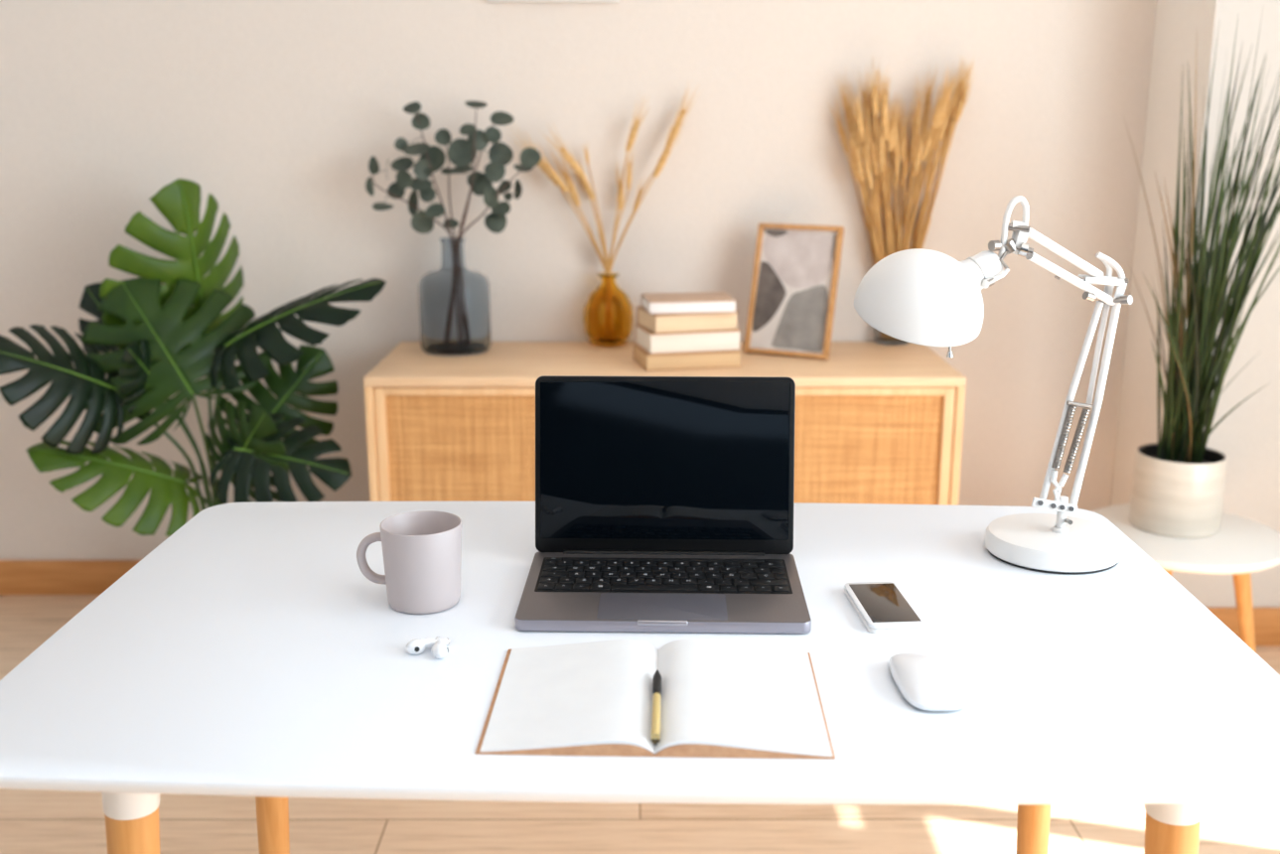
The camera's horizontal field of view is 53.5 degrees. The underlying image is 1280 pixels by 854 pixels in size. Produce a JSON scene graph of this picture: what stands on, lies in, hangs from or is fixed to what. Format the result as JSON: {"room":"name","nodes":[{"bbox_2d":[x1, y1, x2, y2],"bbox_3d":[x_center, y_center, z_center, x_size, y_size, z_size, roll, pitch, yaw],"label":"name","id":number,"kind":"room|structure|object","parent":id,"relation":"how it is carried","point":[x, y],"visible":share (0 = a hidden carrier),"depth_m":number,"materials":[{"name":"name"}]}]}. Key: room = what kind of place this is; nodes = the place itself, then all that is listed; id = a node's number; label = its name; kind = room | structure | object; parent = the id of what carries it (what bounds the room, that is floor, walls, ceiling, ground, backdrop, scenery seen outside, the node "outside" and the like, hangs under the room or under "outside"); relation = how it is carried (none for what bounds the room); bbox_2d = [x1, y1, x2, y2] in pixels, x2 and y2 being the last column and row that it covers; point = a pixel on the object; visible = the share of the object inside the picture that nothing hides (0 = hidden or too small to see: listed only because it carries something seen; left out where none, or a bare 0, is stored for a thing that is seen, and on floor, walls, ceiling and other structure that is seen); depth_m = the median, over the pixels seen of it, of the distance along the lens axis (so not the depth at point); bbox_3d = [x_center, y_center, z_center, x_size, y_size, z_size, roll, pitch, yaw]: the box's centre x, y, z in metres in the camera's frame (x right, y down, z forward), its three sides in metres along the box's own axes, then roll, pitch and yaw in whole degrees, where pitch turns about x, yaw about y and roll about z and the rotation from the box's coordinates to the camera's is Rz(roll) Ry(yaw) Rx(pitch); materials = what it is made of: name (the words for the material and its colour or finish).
{"room":"home office","nodes":[
{"label":"home office","id":0,"kind":"room"},
{"bbox_2d":[0,0,1156,560],"bbox_3d":[-0.618,-0.825,3.164,3.765,2.600,0.100,0,14,0],"label":"wall","id":1,"kind":"structure","parent":0,"point":[279,110],"depth_m":3.15,"materials":[{"name":"beige paint"}]},
{"bbox_2d":[0,560,141,594],"bbox_3d":[-0.627,0.404,3.408,3.745,0.097,0.014,0,14,0],"label":"baseboard","id":2,"kind":"structure","parent":1,"relation":"attached to","point":[17,577],"depth_m":3.40,"materials":[{"name":"brown wood"}]},
{"bbox_2d":[487,0,619,1],"bbox_3d":[-0.207,-1.221,3.005,0.316,0.411,0.020,0,14,0],"label":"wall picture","id":3,"kind":"object","parent":1,"relation":"attached to","point":[488,0],"visible":1,"depth_m":3.04,"materials":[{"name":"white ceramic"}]},
{"bbox_2d":[0,594,1279,853],"bbox_3d":[-0.150,1.121,0.801,4.900,0.050,5.620,0,14,0],"label":"floor","id":4,"kind":"structure","parent":0,"point":[32,821],"depth_m":2.30,"materials":[{"name":"brown wood"}]},
{"bbox_2d":[0,178,387,536],"bbox_3d":[-0.994,-0.019,2.994,0.828,1.116,0.520,-2,14,-8],"label":"monstera plant","id":5,"kind":"object","parent":4,"relation":"on","point":[165,344],"visible":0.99,"depth_m":2.85,"materials":[{"name":"green plant"}]},
{"bbox_2d":[0,501,1279,853],"bbox_3d":[0.006,0.553,1.459,1.210,0.741,0.767,0,14,1],"label":"desk","id":6,"kind":"object","parent":4,"relation":"on","point":[251,651],"visible":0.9,"depth_m":1.19,"materials":[{"name":"white paint"}]},
{"bbox_2d":[356,510,461,614],"bbox_3d":[-0.241,0.145,1.376,0.105,0.091,0.087,10,17,36],"label":"mug","id":7,"kind":"object","parent":6,"relation":"on","point":[422,549],"visible":1,"depth_m":1.34,"materials":[{"name":"grey ceramic"}]},
{"bbox_2d":[406,637,449,654],"bbox_3d":[-0.210,0.213,1.257,0.046,0.015,0.016,-13,19,-43],"label":"earbud","id":8,"kind":"object","parent":6,"relation":"on","point":[417,645],"visible":0.95,"depth_m":1.25,"materials":[{"name":"white plastic"}]},
{"bbox_2d":[431,636,448,658],"bbox_3d":[-0.199,0.215,1.251,0.016,0.015,0.046,-5,15,-19],"label":"earbud","id":9,"kind":"object","parent":6,"relation":"on","point":[440,649],"visible":1,"depth_m":1.23,"materials":[{"name":"white plastic"}]},
{"bbox_2d":[475,639,835,759],"bbox_3d":[0.015,0.240,1.149,0.297,0.014,0.211,0,14,2],"label":"notebook","id":10,"kind":"object","parent":6,"relation":"on","point":[719,699],"visible":0.99,"depth_m":1.12,"materials":[{"name":"white paper"}]},
{"bbox_2d":[650,669,661,745],"bbox_3d":[0.015,0.244,1.118,0.008,0.011,0.137,0,14,1],"label":"pen","id":11,"kind":"object","parent":10,"relation":"on","point":[656,679],"visible":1,"depth_m":1.10,"materials":[{"name":"gold plastic"}]},
{"bbox_2d":[514,375,811,633],"bbox_3d":[0.026,0.076,1.392,0.304,0.218,0.251,0,14,1],"label":"laptop","id":12,"kind":"object","parent":6,"relation":"on","point":[663,503],"visible":1,"depth_m":1.49,"materials":[{"name":"grey metal"}]},
{"bbox_2d":[844,581,924,634],"bbox_3d":[0.259,0.192,1.356,0.059,0.010,0.124,-1,14,-4],"label":"phone","id":13,"kind":"object","parent":6,"relation":"on","point":[882,607],"visible":1,"depth_m":1.34,"materials":[{"name":"white plastic"}]},
{"bbox_2d":[889,652,966,711],"bbox_3d":[0.265,0.231,1.174,0.057,0.020,0.113,0,14,-1],"label":"computer mouse","id":14,"kind":"object","parent":6,"relation":"on","point":[926,680],"visible":1,"depth_m":1.15,"materials":[{"name":"white plastic"}]},
{"bbox_2d":[853,195,1133,574],"bbox_3d":[0.405,-0.044,1.430,0.376,0.432,0.157,-8,16,-31],"label":"desk lamp","id":15,"kind":"object","parent":6,"relation":"on","point":[919,296],"visible":1,"depth_m":1.43,"materials":[{"name":"white metal"}]},
{"bbox_2d":[959,250,1002,289],"bbox_3d":[0.357,-0.162,1.354,0.059,0.052,0.041,-3,14,-11],"label":"socket","id":16,"kind":"object","parent":15,"relation":"attached to","point":[984,268],"depth_m":1.34,"materials":[{"name":"white metal"}]},
{"bbox_2d":[363,341,966,505],"bbox_3d":[0.055,0.172,3.107,1.333,0.690,0.472,0,14,0],"label":"sideboard","id":17,"kind":"object","parent":4,"relation":"on","point":[875,423],"visible":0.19,"depth_m":2.87,"materials":[{"name":"brown wood"}]},
{"bbox_2d":[418,236,491,356],"bbox_3d":[-0.452,-0.323,3.096,0.173,0.276,0.173,0,14,0],"label":"bottle vase","id":18,"kind":"object","parent":17,"relation":"on","point":[455,303],"visible":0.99,"depth_m":3.04,"materials":[{"name":"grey glass"}]},
{"bbox_2d":[365,155,452,238],"bbox_3d":[-0.548,-0.419,3.049,0.199,0.452,0.065,1,14,5],"label":"stem","id":19,"kind":"object","parent":18,"relation":"in","point":[422,221],"visible":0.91,"depth_m":3.02,"materials":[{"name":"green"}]},
{"bbox_2d":[391,101,451,238],"bbox_3d":[-0.520,-0.481,3.044,0.144,0.577,0.064,0,14,0],"label":"stem","id":20,"kind":"object","parent":18,"relation":"in","point":[432,159],"visible":0.89,"depth_m":3.02,"materials":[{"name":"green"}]},
{"bbox_2d":[434,129,458,238],"bbox_3d":[-0.451,-0.455,3.077,0.063,0.520,0.042,6,15,24],"label":"stem","id":21,"kind":"object","parent":18,"relation":"in","point":[443,137],"visible":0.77,"depth_m":3.05,"materials":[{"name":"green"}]},
{"bbox_2d":[447,100,492,238],"bbox_3d":[-0.403,-0.480,3.039,0.102,0.583,0.066,-5,15,-21],"label":"stem","id":22,"kind":"object","parent":18,"relation":"in","point":[462,153],"visible":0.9,"depth_m":3.01,"materials":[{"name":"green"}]},
{"bbox_2d":[457,111,514,234],"bbox_3d":[-0.370,-0.472,3.058,0.145,0.559,0.052,-3,14,-11],"label":"stem","id":23,"kind":"object","parent":18,"relation":"in","point":[498,152],"visible":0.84,"depth_m":3.03,"materials":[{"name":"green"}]},
{"bbox_2d":[459,147,541,238],"bbox_3d":[-0.337,-0.427,3.050,0.208,0.476,0.073,0,14,0],"label":"stem","id":24,"kind":"object","parent":18,"relation":"in","point":[495,221],"visible":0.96,"depth_m":3.02,"materials":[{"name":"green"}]},
{"bbox_2d":[582,272,633,346],"bbox_3d":[-0.079,-0.295,3.189,0.128,0.179,0.128,0,14,0],"label":"bud vase","id":25,"kind":"object","parent":17,"relation":"on","point":[608,317],"visible":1,"depth_m":3.15,"materials":[{"name":"orange glass"}]},
{"bbox_2d":[510,123,606,275],"bbox_3d":[-0.200,-0.485,3.153,0.256,0.540,0.039,1,14,3],"label":"stalk","id":26,"kind":"object","parent":25,"relation":"in","point":[524,144],"visible":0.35,"depth_m":3.12,"materials":[{"name":"plant"}]},
{"bbox_2d":[537,145,607,272],"bbox_3d":[-0.169,-0.452,3.128,0.189,0.488,0.033,-1,14,-5],"label":"stalk","id":27,"kind":"object","parent":25,"relation":"in","point":[550,171],"visible":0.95,"depth_m":3.09,"materials":[{"name":"plant"}]},
{"bbox_2d":[541,126,606,265],"bbox_3d":[-0.163,-0.476,3.130,0.170,0.535,0.042,0,14,0],"label":"stalk","id":28,"kind":"object","parent":25,"relation":"in","point":[569,159],"visible":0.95,"depth_m":3.09,"materials":[{"name":"plant"}]},
{"bbox_2d":[546,142,605,274],"bbox_3d":[-0.156,-0.460,3.169,0.158,0.485,0.038,3,14,13],"label":"stalk","id":29,"kind":"object","parent":25,"relation":"in","point":[572,190],"visible":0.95,"depth_m":3.13,"materials":[{"name":"plant"}]},
{"bbox_2d":[566,150,604,248],"bbox_3d":[-0.130,-0.457,3.174,0.122,0.476,0.039,7,16,27],"label":"stalk","id":30,"kind":"object","parent":25,"relation":"in","point":[582,183],"visible":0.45,"depth_m":3.15,"materials":[{"name":"plant"}]},
{"bbox_2d":[581,141,608,270],"bbox_3d":[-0.106,-0.460,3.155,0.082,0.492,0.019,8,16,29],"label":"stalk","id":31,"kind":"object","parent":25,"relation":"in","point":[586,148],"visible":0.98,"depth_m":3.13,"materials":[{"name":"plant"}]},
{"bbox_2d":[606,153,627,275],"bbox_3d":[-0.062,-0.447,3.176,0.062,0.457,0.037,-7,15,-25],"label":"stalk","id":32,"kind":"object","parent":25,"relation":"in","point":[619,182],"visible":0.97,"depth_m":3.14,"materials":[{"name":"plant"}]},
{"bbox_2d":[608,145,635,263],"bbox_3d":[-0.044,-0.454,3.145,0.076,0.486,0.025,6,15,22],"label":"stalk","id":33,"kind":"object","parent":25,"relation":"in","point":[629,171],"visible":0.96,"depth_m":3.10,"materials":[{"name":"plant"}]},
{"bbox_2d":[608,95,650,275],"bbox_3d":[-0.034,-0.511,3.136,0.119,0.601,0.037,0,14,0],"label":"stalk","id":34,"kind":"object","parent":25,"relation":"in","point":[634,131],"visible":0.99,"depth_m":3.08,"materials":[{"name":"plant"}]},
{"bbox_2d":[609,178,649,275],"bbox_3d":[-0.029,-0.420,3.163,0.112,0.409,0.023,-3,14,-12],"label":"stalk","id":35,"kind":"object","parent":25,"relation":"in","point":[639,193],"visible":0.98,"depth_m":3.13,"materials":[{"name":"plant"}]},
{"bbox_2d":[609,113,684,273],"bbox_3d":[0.013,-0.491,3.128,0.192,0.564,0.039,0,14,0],"label":"stalk","id":36,"kind":"object","parent":25,"relation":"in","point":[662,159],"visible":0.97,"depth_m":3.09,"materials":[{"name":"plant"}]},
{"bbox_2d":[611,82,702,260],"bbox_3d":[0.033,-0.531,3.146,0.239,0.634,0.041,0,14,0],"label":"stalk","id":37,"kind":"object","parent":25,"relation":"in","point":[683,111],"visible":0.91,"depth_m":3.09,"materials":[{"name":"plant"}]},
{"bbox_2d":[633,343,741,371],"bbox_3d":[0.109,-0.167,2.963,0.224,0.038,0.146,-3,14,-12],"label":"book","id":38,"kind":"object","parent":17,"relation":"on","point":[714,359],"visible":0.78,"depth_m":2.90,"materials":[{"name":"beige paper"}]},
{"bbox_2d":[635,323,741,354],"bbox_3d":[0.110,-0.209,2.957,0.215,0.048,0.146,-3,14,-14],"label":"book","id":39,"kind":"object","parent":38,"relation":"on","point":[720,341],"visible":0.8,"depth_m":2.89,"materials":[{"name":"white paper"}]},
{"bbox_2d":[636,305,738,334],"bbox_3d":[0.108,-0.252,2.943,0.199,0.043,0.146,-4,14,-16],"label":"book","id":40,"kind":"object","parent":39,"relation":"on","point":[681,323],"visible":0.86,"depth_m":2.88,"materials":[{"name":"beige paper"}]},
{"bbox_2d":[640,291,736,314],"bbox_3d":[0.110,-0.285,2.926,0.199,0.030,0.140,-2,14,-8],"label":"book","id":41,"kind":"object","parent":40,"relation":"on","point":[695,302],"visible":1,"depth_m":2.87,"materials":[{"name":"white paper"}]},
{"bbox_2d":[743,222,844,359],"bbox_3d":[0.375,-0.331,3.064,0.211,0.309,0.133,7,15,26],"label":"picture frame","id":42,"kind":"object","parent":17,"relation":"on","point":[794,280],"visible":1,"depth_m":3.05,"materials":[{"name":"brown wood"}]},
{"bbox_2d":[873,328,908,345],"bbox_3d":[0.641,-0.296,3.218,0.088,0.166,0.088,0,14,0],"label":"glass vase","id":43,"kind":"object","parent":17,"relation":"on","point":[880,338],"visible":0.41,"depth_m":3.20,"materials":[{"name":"white"}]},
{"bbox_2d":[829,96,876,263],"bbox_3d":[0.554,-0.516,3.159,0.205,0.598,0.032,-1,14,-3],"label":"stalk","id":44,"kind":"object","parent":43,"relation":"in","point":[840,129],"visible":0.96,"depth_m":3.11,"materials":[{"name":"plant"}]},
{"bbox_2d":[835,74,872,227],"bbox_3d":[0.554,-0.548,3.157,0.176,0.661,0.032,-3,14,-11],"label":"stalk","id":45,"kind":"object","parent":43,"relation":"in","point":[848,120],"visible":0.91,"depth_m":3.09,"materials":[{"name":"plant"}]},
{"bbox_2d":[840,81,874,218],"bbox_3d":[0.568,-0.531,3.145,0.170,0.633,0.030,0,14,-1],"label":"stalk","id":46,"kind":"object","parent":43,"relation":"in","point":[850,107],"visible":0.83,"depth_m":3.09,"materials":[{"name":"plant"}]},
{"bbox_2d":[841,116,873,236],"bbox_3d":[0.564,-0.493,3.149,0.172,0.558,0.034,-3,14,-14],"label":"stalk","id":47,"kind":"object","parent":43,"relation":"in","point":[850,116],"visible":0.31,"depth_m":3.09,"materials":[{"name":"plant"}]},
{"bbox_2d":[843,135,879,262],"bbox_3d":[0.569,-0.471,3.142,0.191,0.519,0.029,-7,15,-25],"label":"stalk","id":48,"kind":"object","parent":43,"relation":"in","point":[854,167],"visible":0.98,"depth_m":3.08,"materials":[{"name":"plant"}]},
{"bbox_2d":[848,102,875,231],"bbox_3d":[0.573,-0.507,3.143,0.143,0.588,0.032,2,14,7],"label":"stalk","id":49,"kind":"object","parent":43,"relation":"in","point":[856,102],"visible":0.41,"depth_m":3.11,"materials":[{"name":"plant"}]},
{"bbox_2d":[846,121,882,252],"bbox_3d":[0.573,-0.480,3.133,0.186,0.539,0.028,-8,16,-31],"label":"stalk","id":50,"kind":"object","parent":43,"relation":"in","point":[859,164],"visible":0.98,"depth_m":3.06,"materials":[{"name":"plant"}]},
{"bbox_2d":[849,89,882,259],"bbox_3d":[0.570,-0.519,3.131,0.154,0.617,0.032,-6,15,-23],"label":"stalk","id":51,"kind":"object","parent":43,"relation":"in","point":[876,222],"visible":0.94,"depth_m":3.12,"materials":[{"name":"plant"}]},
{"bbox_2d":[848,82,884,257],"bbox_3d":[0.576,-0.519,3.111,0.170,0.626,0.032,-6,15,-23],"label":"stalk","id":52,"kind":"object","parent":43,"relation":"in","point":[859,120],"visible":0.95,"depth_m":3.03,"materials":[{"name":"plant"}]},
{"bbox_2d":[856,101,878,262],"bbox_3d":[0.579,-0.504,3.131,0.136,0.587,0.031,-9,16,-31],"label":"stalk","id":53,"kind":"object","parent":43,"relation":"in","point":[864,121],"visible":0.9,"depth_m":3.06,"materials":[{"name":"plant"}]},
{"bbox_2d":[853,128,886,257],"bbox_3d":[0.587,-0.475,3.136,0.186,0.529,0.033,-12,18,-39],"label":"stalk","id":54,"kind":"object","parent":43,"relation":"in","point":[866,163],"visible":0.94,"depth_m":3.06,"materials":[{"name":"plant"}]},
{"bbox_2d":[865,118,879,260],"bbox_3d":[0.584,-0.485,3.135,0.031,0.549,0.119,10,17,36],"label":"stalk","id":55,"kind":"object","parent":43,"relation":"in","point":[874,156],"visible":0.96,"depth_m":3.07,"materials":[{"name":"plant"}]},
{"bbox_2d":[853,66,891,254],"bbox_3d":[0.583,-0.544,3.121,0.141,0.670,0.033,1,14,5],"label":"stalk","id":56,"kind":"object","parent":43,"relation":"in","point":[864,94],"visible":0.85,"depth_m":3.07,"materials":[{"name":"plant"}]},
{"bbox_2d":[866,58,880,239],"bbox_3d":[0.590,-0.547,3.105,0.124,0.683,0.030,-12,18,-40],"label":"stalk","id":57,"kind":"object","parent":43,"relation":"in","point":[875,103],"visible":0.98,"depth_m":3.02,"materials":[{"name":"plant"}]},
{"bbox_2d":[864,72,884,258],"bbox_3d":[0.590,-0.542,3.138,0.102,0.657,0.032,-3,14,-11],"label":"stalk","id":58,"kind":"object","parent":43,"relation":"in","point":[871,72],"visible":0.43,"depth_m":3.11,"materials":[{"name":"plant"}]},
{"bbox_2d":[865,110,891,248],"bbox_3d":[0.594,-0.496,3.133,0.118,0.571,0.030,-6,15,-22],"label":"stalk","id":59,"kind":"object","parent":43,"relation":"in","point":[866,110],"visible":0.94,"depth_m":3.07,"materials":[{"name":"plant"}]},
{"bbox_2d":[865,85,894,253],"bbox_3d":[0.604,-0.522,3.128,0.135,0.624,0.031,-5,15,-19],"label":"stalk","id":60,"kind":"object","parent":43,"relation":"in","point":[878,121],"visible":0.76,"depth_m":3.12,"materials":[{"name":"plant"}]},
{"bbox_2d":[872,113,890,255],"bbox_3d":[0.601,-0.490,3.117,0.113,0.567,0.029,-12,18,-40],"label":"stalk","id":61,"kind":"object","parent":43,"relation":"in","point":[881,148],"visible":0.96,"depth_m":3.05,"materials":[{"name":"plant"}]},
{"bbox_2d":[876,75,888,251],"bbox_3d":[0.606,-0.531,3.108,0.107,0.651,0.031,-7,15,-26],"label":"stalk","id":62,"kind":"object","parent":43,"relation":"in","point":[879,98],"visible":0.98,"depth_m":3.08,"materials":[{"name":"plant"}]},
{"bbox_2d":[876,65,890,210],"bbox_3d":[0.599,-0.541,3.113,0.034,0.668,0.129,8,16,30],"label":"stalk","id":63,"kind":"object","parent":43,"relation":"in","point":[883,101],"visible":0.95,"depth_m":3.02,"materials":[{"name":"plant"}]},
{"bbox_2d":[877,75,891,255],"bbox_3d":[0.598,-0.528,3.114,0.031,0.642,0.090,8,16,29],"label":"stalk","id":64,"kind":"object","parent":43,"relation":"in","point":[886,131],"visible":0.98,"depth_m":3.06,"materials":[{"name":"plant"}]},
{"bbox_2d":[887,97,896,244],"bbox_3d":[0.619,-0.511,3.129,0.033,0.602,0.096,11,17,37],"label":"stalk","id":65,"kind":"object","parent":43,"relation":"in","point":[890,137],"visible":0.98,"depth_m":3.07,"materials":[{"name":"plant"}]},
{"bbox_2d":[888,96,897,252],"bbox_3d":[0.623,-0.517,3.153,0.062,0.601,0.030,0,14,-1],"label":"stalk","id":66,"kind":"object","parent":43,"relation":"in","point":[892,152],"visible":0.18,"depth_m":3.12,"materials":[{"name":"plant"}]},
{"bbox_2d":[887,96,899,252],"bbox_3d":[0.625,-0.512,3.129,0.028,0.603,0.100,9,17,33],"label":"stalk","id":67,"kind":"object","parent":43,"relation":"in","point":[895,131],"visible":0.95,"depth_m":3.07,"materials":[{"name":"plant"}]},
{"bbox_2d":[890,111,903,254],"bbox_3d":[0.628,-0.496,3.150,0.032,0.562,0.094,4,14,15],"label":"stalk","id":68,"kind":"object","parent":43,"relation":"in","point":[898,150],"visible":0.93,"depth_m":3.09,"materials":[{"name":"plant"}]},
{"bbox_2d":[892,94,905,251],"bbox_3d":[0.631,-0.517,3.150,0.037,0.602,0.031,3,14,14],"label":"stalk","id":69,"kind":"object","parent":43,"relation":"in","point":[899,137],"visible":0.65,"depth_m":3.13,"materials":[{"name":"plant"}]},
{"bbox_2d":[894,144,910,252],"bbox_3d":[0.645,-0.474,3.161,0.049,0.515,0.032,-5,15,-21],"label":"stalk","id":70,"kind":"object","parent":43,"relation":"in","point":[902,186],"visible":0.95,"depth_m":3.13,"materials":[{"name":"plant"}]},
{"bbox_2d":[897,102,911,247],"bbox_3d":[0.644,-0.504,3.135,0.045,0.585,0.032,-3,14,-14],"label":"stalk","id":71,"kind":"object","parent":43,"relation":"in","point":[904,131],"visible":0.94,"depth_m":3.09,"materials":[{"name":"plant"}]},
{"bbox_2d":[900,121,911,244],"bbox_3d":[0.649,-0.484,3.155,0.030,0.536,0.030,8,15,24],"label":"stalk","id":72,"kind":"object","parent":43,"relation":"in","point":[907,162],"visible":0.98,"depth_m":3.11,"materials":[{"name":"plant"}]},
{"bbox_2d":[905,102,920,241],"bbox_3d":[0.665,-0.512,3.157,0.029,0.590,0.076,-1,14,-4],"label":"stalk","id":73,"kind":"object","parent":43,"relation":"in","point":[912,114],"visible":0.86,"depth_m":3.09,"materials":[{"name":"plant"}]},
{"bbox_2d":[901,105,925,250],"bbox_3d":[0.666,-0.498,3.129,0.029,0.577,0.069,-1,14,-6],"label":"stalk","id":74,"kind":"object","parent":43,"relation":"in","point":[916,133],"visible":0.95,"depth_m":3.08,"materials":[{"name":"plant"}]},
{"bbox_2d":[903,115,930,250],"bbox_3d":[0.669,-0.495,3.131,0.032,0.568,0.101,-4,14,-14],"label":"stalk","id":75,"kind":"object","parent":43,"relation":"in","point":[920,142],"visible":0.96,"depth_m":3.07,"materials":[{"name":"plant"}]},
{"bbox_2d":[907,159,926,227],"bbox_3d":[0.667,-0.460,3.180,0.082,0.478,0.030,5,15,21],"label":"stalk","id":76,"kind":"object","parent":43,"relation":"in","point":[919,174],"visible":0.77,"depth_m":3.14,"materials":[{"name":"plant"}]},
{"bbox_2d":[906,74,928,219],"bbox_3d":[0.661,-0.536,3.134,0.067,0.648,0.032,13,19,43],"label":"stalk","id":77,"kind":"object","parent":43,"relation":"in","point":[917,109],"visible":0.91,"depth_m":3.06,"materials":[{"name":"plant"}]},
{"bbox_2d":[904,98,937,250],"bbox_3d":[0.665,-0.502,3.120,0.123,0.588,0.029,7,16,28],"label":"stalk","id":78,"kind":"object","parent":43,"relation":"in","point":[927,143],"visible":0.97,"depth_m":3.07,"materials":[{"name":"plant"}]},
{"bbox_2d":[906,64,937,239],"bbox_3d":[0.683,-0.552,3.140,0.068,0.676,0.030,3,14,10],"label":"stalk","id":79,"kind":"object","parent":43,"relation":"in","point":[927,94],"visible":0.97,"depth_m":3.08,"materials":[{"name":"plant"}]},
{"bbox_2d":[907,96,936,249],"bbox_3d":[0.679,-0.523,3.159,0.091,0.610,0.030,-9,16,-32],"label":"stalk","id":80,"kind":"object","parent":43,"relation":"in","point":[924,96],"visible":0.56,"depth_m":3.12,"materials":[{"name":"plant"}]},
{"bbox_2d":[918,146,942,248],"bbox_3d":[0.689,-0.469,3.163,0.106,0.504,0.029,3,14,13],"label":"stalk","id":81,"kind":"object","parent":43,"relation":"in","point":[941,147],"visible":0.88,"depth_m":3.12,"materials":[{"name":"plant"}]},
{"bbox_2d":[914,76,949,248],"bbox_3d":[0.687,-0.532,3.119,0.031,0.647,0.148,-9,16,-33],"label":"stalk","id":82,"kind":"object","parent":43,"relation":"in","point":[937,104],"visible":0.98,"depth_m":3.04,"materials":[{"name":"plant"}]},
{"bbox_2d":[913,87,951,248],"bbox_3d":[0.696,-0.521,3.128,0.116,0.622,0.035,7,15,26],"label":"stalk","id":83,"kind":"object","parent":43,"relation":"in","point":[936,138],"visible":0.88,"depth_m":3.08,"materials":[{"name":"plant"}]},
{"bbox_2d":[909,91,955,249],"bbox_3d":[0.711,-0.529,3.151,0.153,0.626,0.029,-1,14,-4],"label":"stalk","id":84,"kind":"object","parent":43,"relation":"in","point":[946,129],"visible":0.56,"depth_m":3.11,"materials":[{"name":"plant"}]},
{"bbox_2d":[909,69,956,238],"bbox_3d":[0.696,-0.542,3.119,0.034,0.667,0.163,-10,17,-34],"label":"stalk","id":85,"kind":"object","parent":43,"relation":"in","point":[942,108],"visible":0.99,"depth_m":3.03,"materials":[{"name":"plant"}]},
{"bbox_2d":[916,77,959,248],"bbox_3d":[0.700,-0.530,3.122,0.140,0.642,0.031,7,15,26],"label":"stalk","id":86,"kind":"object","parent":43,"relation":"in","point":[944,124],"visible":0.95,"depth_m":3.05,"materials":[{"name":"plant"}]},
{"bbox_2d":[917,63,960,248],"bbox_3d":[0.708,-0.545,3.120,0.128,0.673,0.030,11,18,38],"label":"stalk","id":87,"kind":"object","parent":43,"relation":"in","point":[959,64],"visible":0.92,"depth_m":3.08,"materials":[{"name":"plant"}]},
{"bbox_2d":[918,82,971,236],"bbox_3d":[0.706,-0.531,3.138,0.182,0.637,0.032,1,14,4],"label":"stalk","id":88,"kind":"object","parent":43,"relation":"in","point":[953,121],"visible":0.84,"depth_m":3.11,"materials":[{"name":"plant"}]},
{"bbox_2d":[919,88,970,246],"bbox_3d":[0.730,-0.545,3.164,0.182,0.651,0.032,-4,14,-16],"label":"stalk","id":89,"kind":"object","parent":43,"relation":"in","point":[969,88],"visible":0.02,"depth_m":3.17,"materials":[{"name":"plant"}]},
{"bbox_2d":[920,55,971,225],"bbox_3d":[0.723,-0.564,3.153,0.156,0.692,0.030,1,14,3],"label":"stalk","id":90,"kind":"object","parent":43,"relation":"in","point":[960,56],"visible":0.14,"depth_m":3.09,"materials":[{"name":"plant"}]},
{"bbox_2d":[919,54,973,248],"bbox_3d":[0.722,-0.559,3.132,0.164,0.694,0.031,8,16,30],"label":"stalk","id":91,"kind":"object","parent":43,"relation":"in","point":[957,97],"visible":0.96,"depth_m":3.06,"materials":[{"name":"plant"}]},
{"bbox_2d":[919,64,977,248],"bbox_3d":[0.722,-0.545,3.130,0.170,0.668,0.032,8,16,29],"label":"stalk","id":92,"kind":"object","parent":43,"relation":"in","point":[962,100],"visible":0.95,"depth_m":3.05,"materials":[{"name":"plant"}]},
{"bbox_2d":[1092,504,1279,653],"bbox_3d":[1.166,0.413,2.779,0.421,0.384,0.421,0,14,0],"label":"side table","id":93,"kind":"object","parent":4,"relation":"on","point":[1242,546],"visible":0.43,"depth_m":2.67,"materials":[{"name":"white paint"}]},
{"bbox_2d":[1123,8,1279,538],"bbox_3d":[1.216,-0.289,2.601,0.454,1.065,0.353,1,14,5],"label":"potted grass","id":94,"kind":"object","parent":93,"relation":"on","point":[1178,490],"depth_m":2.62,"materials":[{"name":"green plant"}]},
{"bbox_2d":[1129,442,1227,538],"bbox_3d":[1.167,0.135,2.760,0.186,0.164,0.186,0,14,0],"label":"pot","id":95,"kind":"object","parent":94,"relation":"attached to","point":[1176,493],"depth_m":2.69,"materials":[{"name":"ceramic"}]},
{"bbox_2d":[1110,0,1217,506],"bbox_3d":[1.246,-0.773,2.952,0.001,2.600,0.337,0,14,0],"label":"wall","id":96,"kind":"structure","parent":0,"point":[1182,28],"depth_m":3.05,"materials":[{"name":"paint"}]},
{"bbox_2d":[1171,0,1279,607],"bbox_3d":[1.723,-0.745,2.838,0.954,2.600,0.102,0,14,0],"label":"wall","id":97,"kind":"structure","parent":0,"point":[1248,436],"depth_m":2.91,"materials":[{"name":"white paint"}]},
{"bbox_2d":[1206,607,1279,646],"bbox_3d":[1.716,0.484,3.081,0.969,0.097,0.014,0,14,0],"label":"baseboard","id":98,"kind":"structure","parent":97,"relation":"attached to","point":[1266,621],"depth_m":3.07,"materials":[{"name":"brown wood"}]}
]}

